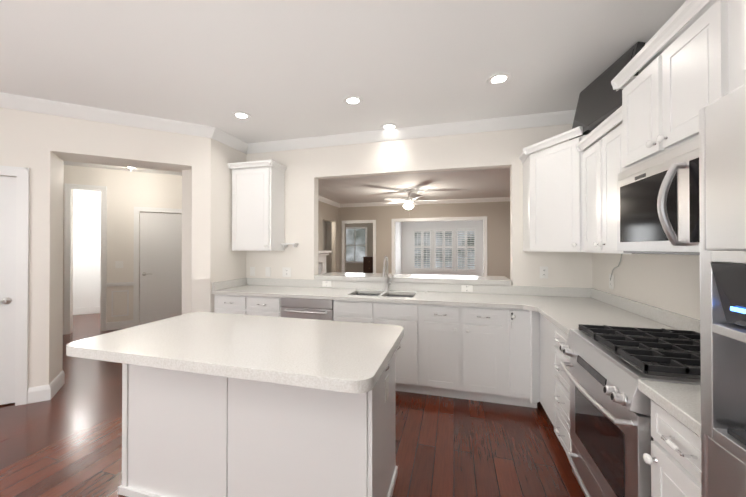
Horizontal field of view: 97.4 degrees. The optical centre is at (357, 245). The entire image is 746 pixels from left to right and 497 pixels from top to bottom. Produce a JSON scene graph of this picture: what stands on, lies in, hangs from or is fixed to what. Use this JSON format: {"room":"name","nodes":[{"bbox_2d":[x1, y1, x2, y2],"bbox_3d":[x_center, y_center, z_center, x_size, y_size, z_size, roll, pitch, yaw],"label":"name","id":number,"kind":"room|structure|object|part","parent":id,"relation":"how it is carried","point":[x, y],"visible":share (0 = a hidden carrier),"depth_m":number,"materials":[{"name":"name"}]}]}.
{"room":"kitchen","nodes":[
{"label":"kitchen","id":0,"kind":"room"},
{"bbox_2d":[0,107,210,387],"bbox_3d":[-4.388,0.048,2.420,6.000,2.740,0.400,0,0,-29],"label":"wall","id":1,"kind":"structure","parent":0,"point":[42,147],"depth_m":3.15,"materials":[{"name":"white paint"}]},
{"bbox_2d":[0,176,16,404],"bbox_3d":[-3.404,0.396,2.755,0.782,2.024,0.098,0,0,-29],"label":"pantry door","id":2,"kind":"structure","parent":1,"relation":"in","point":[8,185],"depth_m":2.92,"materials":[{"name":"white wood"}]},
{"bbox_2d":[0,165,29,405],"bbox_3d":[-3.386,0.361,2.721,0.948,2.119,0.024,0,0,-29],"label":"door frame","id":3,"kind":"structure","parent":1,"relation":"attached to","point":[22,282],"depth_m":2.92,"materials":[{"name":"white wood"}]},
{"bbox_2d":[27,373,64,403],"bbox_3d":[-2.877,1.354,3.122,0.155,0.138,0.410,0,0,16],"label":"baseboard","id":4,"kind":"structure","parent":1,"relation":"attached to","point":[44,392],"depth_m":3.00,"materials":[{"name":"white wood"}]},
{"bbox_2d":[0,92,251,153],"bbox_3d":[-4.166,-1.269,2.527,4.330,0.105,4.960,0,0,16],"label":"crown molding","id":5,"kind":"structure","parent":1,"relation":"attached to","point":[29,104],"depth_m":3.23,"materials":[{"name":"white wood"}]},
{"bbox_2d":[63,165,181,333],"bbox_3d":[-4.413,0.069,5.549,5.950,2.740,0.120,0,0,-29],"label":"wall","id":6,"kind":"structure","parent":0,"point":[128,192],"depth_m":5.75,"materials":[{"name":"white paint"}]},
{"bbox_2d":[115,261,122,267],"bbox_3d":[-4.109,0.329,5.637,0.110,0.120,0.013,0,0,-29],"label":"light switch","id":7,"kind":"object","parent":6,"relation":"attached to","point":[118,264],"visible":1,"depth_m":5.63,"materials":[{"name":"white plastic"}]},
{"bbox_2d":[63,183,181,334],"bbox_3d":[-4.290,0.219,5.532,5.750,2.439,0.024,0,0,-29],"label":"trim","id":8,"kind":"structure","parent":6,"relation":"attached to","point":[101,309],"depth_m":5.51,"materials":[{"name":"white wood"}]},
{"bbox_2d":[139,212,181,324],"bbox_3d":[-3.516,0.418,5.991,0.802,2.024,0.098,0,0,-29],"label":"hall door","id":9,"kind":"structure","parent":6,"relation":"in","point":[160,295],"depth_m":5.96,"materials":[{"name":"white wood"}]},
{"bbox_2d":[182,138,245,314],"bbox_3d":[-1.756,0.059,4.053,0.400,2.740,0.660,0,0,16],"label":"wall","id":10,"kind":"structure","parent":0,"point":[227,263],"depth_m":3.81,"materials":[{"name":"white paint"}]},
{"bbox_2d":[0,313,584,496],"bbox_3d":[-1.217,1.467,6.053,14.500,0.050,19.500,0,0,16],"label":"floor","id":11,"kind":"structure","parent":0,"point":[65,440],"depth_m":2.33,"materials":[{"name":"brown wood"}]},
{"bbox_2d":[214,294,245,314],"bbox_3d":[-1.346,0.991,3.945,0.436,0.876,0.616,0,0,16],"label":"base cabinet","id":12,"kind":"object","parent":11,"relation":"on","point":[229,304],"depth_m":3.65,"materials":[{"name":"white wood"}]},
{"bbox_2d":[118,336,403,496],"bbox_3d":[-0.532,0.979,1.979,1.533,0.872,0.688,0,0,16],"label":"kitchen island","id":13,"kind":"object","parent":11,"relation":"on","point":[225,405],"depth_m":1.67,"materials":[{"name":"painted wood"},{"name":"quartz"}]},
{"bbox_2d":[66,312,403,395],"bbox_3d":[-0.590,0.516,1.814,1.580,0.048,0.890,0,0,16],"label":"island countertop","id":14,"kind":"structure","parent":13,"relation":"on","point":[351,358],"depth_m":1.57,"materials":[{"name":"white stone"}]},
{"bbox_2d":[385,374,388,402],"bbox_3d":[0.160,0.774,1.774,0.009,0.120,0.080,0,0,16],"label":"socket","id":15,"kind":"object","parent":13,"relation":"attached to","point":[387,375],"depth_m":1.76,"materials":[{"name":"white"}]},
{"bbox_2d":[246,296,281,316],"bbox_3d":[-0.936,0.990,3.824,0.420,0.876,0.616,0,0,16],"label":"base cabinet","id":16,"kind":"object","parent":11,"relation":"on","point":[255,305],"depth_m":3.53,"materials":[{"name":"white wood"}]},
{"bbox_2d":[281,298,332,320],"bbox_3d":[-0.462,0.990,3.646,0.582,0.872,0.678,0,0,16],"label":"dishwasher","id":17,"kind":"object","parent":11,"relation":"on","point":[318,309],"visible":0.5,"depth_m":3.38,"materials":[{"name":"silver metal"}]},
{"bbox_3d":[-0.547,0.682,3.358,0.472,0.021,0.073,0,0,16],"label":"handle","id":18,"kind":"part","parent":17,"relation":"part of","materials":[{"name":"silver metal"}]},
{"bbox_2d":[318,251,331,274],"bbox_3d":[-1.053,0.795,8.094,0.260,1.320,1.560,0,0,16],"label":"fireplace","id":19,"kind":"object","parent":11,"relation":"on","point":[322,262],"visible":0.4,"depth_m":8.57,"materials":[{"name":"white"}]},
{"bbox_2d":[363,256,372,272],"bbox_3d":[0.496,0.939,11.697,0.480,1.080,0.752,0,0,16],"label":"dresser","id":20,"kind":"object","parent":11,"relation":"on","point":[367,264],"visible":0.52,"depth_m":11.38,"materials":[{"name":"brown wood"}]},
{"bbox_2d":[418,304,509,404],"bbox_3d":[1.012,0.986,3.250,0.758,0.876,0.616,0,0,16],"label":"base cabinet","id":21,"kind":"object","parent":11,"relation":"on","point":[473,353],"depth_m":2.96,"materials":[{"name":"white wood"}]},
{"bbox_2d":[510,309,536,407],"bbox_3d":[1.501,0.985,3.106,0.260,0.876,0.616,0,0,16],"label":"base cabinet","id":22,"kind":"object","parent":11,"relation":"on","point":[519,318],"depth_m":2.82,"materials":[{"name":"white wood"}]},
{"bbox_2d":[212,256,616,310],"bbox_3d":[0.378,0.434,3.642,3.915,0.633,1.235,0,0,16],"label":"countertop","id":23,"kind":"structure","parent":22,"relation":"on","point":[488,291],"depth_m":3.55,"materials":[{"name":"stone"}]},
{"bbox_2d":[322,281,330,286],"label":"electrical outlets","id":24,"kind":"object","parent":23,"relation":"attached to","point":[324,283],"depth_m":3.96,"materials":[{"name":"white plastic"}]},
{"bbox_2d":[382,256,393,290],"bbox_3d":[0.329,0.313,3.622,0.098,0.396,0.231,0,0,16],"label":"faucet","id":25,"kind":"object","parent":23,"relation":"on","point":[388,282],"depth_m":3.70,"materials":[{"name":"silver metal"}]},
{"bbox_2d":[461,285,472,291],"label":"electrical outlets","id":26,"kind":"object","parent":23,"relation":"attached to","point":[464,288],"depth_m":3.50,"materials":[{"name":"white plastic"}]},
{"bbox_2d":[536,296,699,335],"bbox_3d":[1.677,0.477,2.266,0.645,0.128,0.851,0,0,16],"label":"countertop","id":27,"kind":"structure","parent":22,"relation":"on","point":[565,309],"depth_m":2.31,"materials":[{"name":"stone"}]},
{"bbox_2d":[530,311,549,418],"bbox_3d":[1.723,0.981,2.487,0.686,0.876,0.487,0,0,16],"label":"base cabinet","id":28,"kind":"object","parent":11,"relation":"on","point":[539,325],"depth_m":2.72,"materials":[{"name":"white wood"}]},
{"bbox_2d":[550,322,571,457],"bbox_3d":[1.631,0.978,2.051,0.616,0.876,0.400,0,0,16],"label":"base cabinet","id":29,"kind":"object","parent":11,"relation":"on","point":[559,381],"depth_m":2.18,"materials":[{"name":"white wood"}]},
{"bbox_2d":[560,324,700,496],"bbox_3d":[1.401,0.931,1.502,0.695,0.962,0.758,0,0,16],"label":"range","id":30,"kind":"object","parent":11,"relation":"on","point":[611,437],"visible":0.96,"depth_m":1.46,"materials":[{"name":"silver metal"}]},
{"bbox_2d":[643,400,700,496],"bbox_3d":[1.295,0.971,0.911,0.616,0.876,0.417,0,0,16],"label":"base cabinet","id":31,"kind":"object","parent":11,"relation":"on","point":[673,459],"depth_m":1.06,"materials":[{"name":"white wood"}]},
{"bbox_2d":[638,379,700,437],"bbox_3d":[1.283,0.467,0.919,0.640,0.126,0.422,0,0,16],"label":"countertop","id":32,"kind":"structure","parent":31,"relation":"on","point":[682,401],"depth_m":1.06,"materials":[{"name":"stone"}]},
{"bbox_2d":[699,84,745,496],"bbox_3d":[1.013,0.532,0.289,0.752,1.745,0.898,0,0,16],"label":"refrigerator","id":33,"kind":"object","parent":11,"relation":"on","point":[722,162],"visible":1,"depth_m":0.75,"materials":[{"name":"silver metal"}]},
{"bbox_2d":[318,201,337,272],"bbox_3d":[-1.463,0.081,7.386,0.140,2.740,5.640,0,0,16],"label":"wall","id":34,"kind":"structure","parent":0,"point":[332,218],"depth_m":9.88,"materials":[{"name":"beige paint"}]},
{"bbox_2d":[319,196,339,207],"bbox_3d":[-1.372,-1.238,7.337,0.085,0.105,5.580,0,0,16],"label":"trim","id":35,"kind":"structure","parent":34,"relation":"attached to","point":[322,199],"depth_m":9.22,"materials":[{"name":"white wood"}]},
{"bbox_2d":[0,0,685,203],"bbox_3d":[-1.217,-1.338,6.072,14.500,0.080,19.500,0,0,16],"label":"ceiling","id":36,"kind":"structure","parent":0,"point":[276,70],"depth_m":2.35,"materials":[{"name":"white paint"}]},
{"bbox_2d":[120,166,141,170],"bbox_3d":[-3.401,-1.208,4.902,0.300,0.195,0.300,0,0,16],"label":"light","id":37,"kind":"object","parent":36,"relation":"attached to","point":[130,168],"visible":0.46,"depth_m":4.88,"materials":[{"name":"silver metal"}]},
{"bbox_2d":[231,111,251,119],"bbox_3d":[-1.176,-1.311,3.307,0.189,0.009,0.189,0,0,16],"label":"recessed light","id":38,"kind":"object","parent":36,"relation":"in","point":[237,114],"depth_m":3.30,"materials":[{"name":"white"}]},
{"bbox_2d":[342,96,363,105],"bbox_3d":[-0.044,-1.313,2.974,0.189,0.009,0.189,0,0,16],"label":"recessed light","id":39,"kind":"object","parent":36,"relation":"in","point":[349,100],"depth_m":2.96,"materials":[{"name":"white"}]},
{"bbox_2d":[380,123,397,129],"bbox_3d":[0.344,-1.308,3.620,0.189,0.009,0.189,0,0,16],"label":"recessed light","id":40,"kind":"object","parent":36,"relation":"in","point":[389,126],"depth_m":3.60,"materials":[{"name":"white"}]},
{"bbox_2d":[384,190,436,216],"bbox_3d":[1.208,-0.977,7.700,1.288,0.620,1.267,0,0,16],"label":"ceiling fan","id":41,"kind":"object","parent":36,"relation":"hanging from","point":[409,203],"visible":1,"depth_m":7.61,"materials":[{"name":"white metal"}]},
{"bbox_2d":[486,72,511,85],"bbox_3d":[1.115,-1.315,2.591,0.189,0.009,0.189,0,0,16],"label":"recessed light","id":42,"kind":"object","parent":36,"relation":"in","point":[500,78],"depth_m":2.58,"materials":[{"name":"white"}]},
{"bbox_2d":[246,124,591,287],"bbox_3d":[0.416,0.057,3.828,5.755,2.740,0.136,0,0,16],"label":"wall","id":43,"kind":"structure","parent":0,"point":[307,169],"depth_m":3.72,"materials":[{"name":"white paint"}]},
{"bbox_2d":[250,267,254,275],"label":"electrical outlets","id":44,"kind":"object","parent":43,"relation":"attached to","point":[252,269],"depth_m":4.27,"materials":[{"name":"white plastic"}]},
{"bbox_2d":[229,164,287,250],"bbox_3d":[-1.239,-0.434,4.069,0.544,0.994,0.336,0,0,16],"label":"upper cabinet","id":45,"kind":"object","parent":43,"relation":"attached to","point":[258,193],"depth_m":3.92,"materials":[{"name":"white wood"}]},
{"bbox_2d":[281,243,297,246],"bbox_3d":[-0.847,-0.001,4.070,0.185,0.050,0.106,0,0,16],"label":"shelf","id":46,"kind":"object","parent":45,"relation":"attached to","point":[282,244],"depth_m":4.05,"materials":[{"name":"white wood"}]},
{"bbox_2d":[265,267,270,276],"label":"electrical outlets","id":47,"kind":"object","parent":43,"relation":"attached to","point":[267,269],"depth_m":4.21,"materials":[{"name":"white plastic"}]},
{"bbox_2d":[282,267,290,276],"label":"electrical outlets","id":48,"kind":"object","parent":43,"relation":"attached to","point":[286,271],"depth_m":4.13,"materials":[{"name":"white plastic"}]},
{"bbox_2d":[248,110,575,153],"bbox_3d":[0.403,-1.261,3.723,3.720,0.105,0.085,0,0,16],"label":"crown molding","id":49,"kind":"structure","parent":43,"relation":"attached to","point":[560,117],"depth_m":3.62,"materials":[{"name":"white wood"}]},
{"bbox_2d":[212,278,699,332],"bbox_3d":[0.031,0.458,2.466,3.917,0.090,2.683,0,0,16],"label":"backsplash","id":50,"kind":"structure","parent":43,"relation":"attached to","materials":[{"name":"stone"}]},
{"bbox_2d":[540,266,547,277],"label":"electrical outlets","id":51,"kind":"object","parent":43,"relation":"attached to","point":[543,270],"depth_m":3.31,"materials":[{"name":"white plastic"}]},
{"bbox_2d":[338,201,509,278],"bbox_3d":[2.200,0.094,9.346,6.060,2.740,0.130,0,0,16],"label":"wall","id":52,"kind":"structure","parent":0,"point":[497,213],"depth_m":9.70,"materials":[{"name":"beige paint"}]},
{"bbox_2d":[346,229,475,271],"bbox_3d":[1.817,0.149,12.355,4.945,1.558,0.232,0,0,16],"label":"window shutters","id":53,"kind":"object","parent":52,"relation":"attached to","point":[422,246],"visible":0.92,"depth_m":11.91,"materials":[{"name":"white wood"}]},
{"bbox_2d":[340,197,509,275],"bbox_3d":[2.169,0.093,9.242,5.800,2.740,0.086,0,0,16],"label":"trim","id":54,"kind":"structure","parent":52,"relation":"attached to","point":[447,201],"depth_m":9.75,"materials":[{"name":"white wood"}]},
{"bbox_2d":[592,121,699,319],"bbox_3d":[1.236,0.028,-0.654,0.150,2.740,8.000,0,0,16],"label":"wall","id":55,"kind":"structure","parent":0,"point":[669,282],"depth_m":2.21,"materials":[{"name":"white paint"}]},
{"bbox_2d":[520,126,582,251],"bbox_3d":[1.882,-0.430,2.909,0.612,0.972,0.796,0,0,16],"label":"upper cabinet","id":56,"kind":"object","parent":55,"relation":"attached to","point":[547,173],"depth_m":2.83,"materials":[{"name":"white wood"}]},
{"bbox_2d":[569,42,645,139],"bbox_3d":[1.849,-1.013,2.384,0.336,0.558,0.763,0,0,16],"label":"television","id":57,"kind":"object","parent":56,"relation":"on","point":[599,101],"visible":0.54,"depth_m":2.38,"materials":[{"name":"black glass"}]},
{"bbox_2d":[572,108,643,253],"bbox_3d":[1.772,-0.373,2.162,0.402,0.847,0.694,0,0,16],"label":"upper cabinet","id":58,"kind":"object","parent":55,"relation":"attached to","point":[595,155],"depth_m":2.27,"materials":[{"name":"white wood"}]},
{"bbox_3d":[1.785,-0.372,2.158,0.376,0.847,0.758,0,0,16],"label":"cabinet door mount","id":59,"kind":"part","parent":58,"relation":"part of","materials":[{"name":"white wood"}]},
{"bbox_2d":[609,274,613,288],"bbox_3d":[2.167,0.311,2.802,0.008,0.120,0.075,0,0,16],"label":"outlet","id":60,"kind":"object","parent":55,"relation":"attached to","point":[611,277],"depth_m":2.79,"materials":[{"name":"white plastic"}]},
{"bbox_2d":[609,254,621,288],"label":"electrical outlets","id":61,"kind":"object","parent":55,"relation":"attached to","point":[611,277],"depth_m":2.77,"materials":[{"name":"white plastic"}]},
{"bbox_2d":[616,0,715,171],"bbox_3d":[1.578,-0.664,1.459,0.376,0.480,0.762,0,0,16],"label":"upper cabinet","id":62,"kind":"object","parent":55,"relation":"attached to","point":[668,94],"depth_m":1.44,"materials":[{"name":"white wood"}]},
{"bbox_2d":[617,137,699,254],"bbox_3d":[1.526,-0.187,1.472,0.483,0.454,0.756,0,0,16],"label":"microwave","id":63,"kind":"object","parent":62,"relation":"attached to","point":[658,209],"visible":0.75,"depth_m":1.45,"materials":[{"name":"silver metal"}]},
{"bbox_3d":[1.282,-0.168,1.341,0.088,0.341,0.028,0,0,16],"label":"microwave handle","id":64,"kind":"part","parent":63,"relation":"part of","materials":[{"name":"silver metal"}]},
{"bbox_2d":[638,0,717,74],"bbox_3d":[1.142,-1.289,-0.540,0.085,0.105,7.848,0,0,16],"label":"crown molding","id":65,"kind":"structure","parent":55,"relation":"attached to","point":[712,2],"depth_m":1.91,"materials":[{"name":"white wood"}]},
{"bbox_2d":[716,0,729,99],"bbox_3d":[1.408,-0.698,0.884,0.376,0.541,0.438,0,0,16],"label":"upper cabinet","id":66,"kind":"object","parent":55,"relation":"attached to","point":[720,92],"depth_m":1.17,"materials":[{"name":"white wood"}]},
{"bbox_2d":[724,0,745,91],"bbox_3d":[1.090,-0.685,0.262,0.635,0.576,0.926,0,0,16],"label":"upper cabinet","id":67,"kind":"object","parent":55,"relation":"attached to","point":[734,10],"depth_m":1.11,"materials":[{"name":"white wood"}]},
{"label":"outside","id":68,"kind":"structure","parent":0,"visible":0},
{"bbox_2d":[346,229,364,259],"bbox_3d":[-0.071,-0.011,13.226,1.150,1.500,0.010,0,0,16],"label":"window pane","id":69,"kind":"object","parent":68,"point":[359,240],"depth_m":13.22,"materials":[{"name":"white"}]}
]}

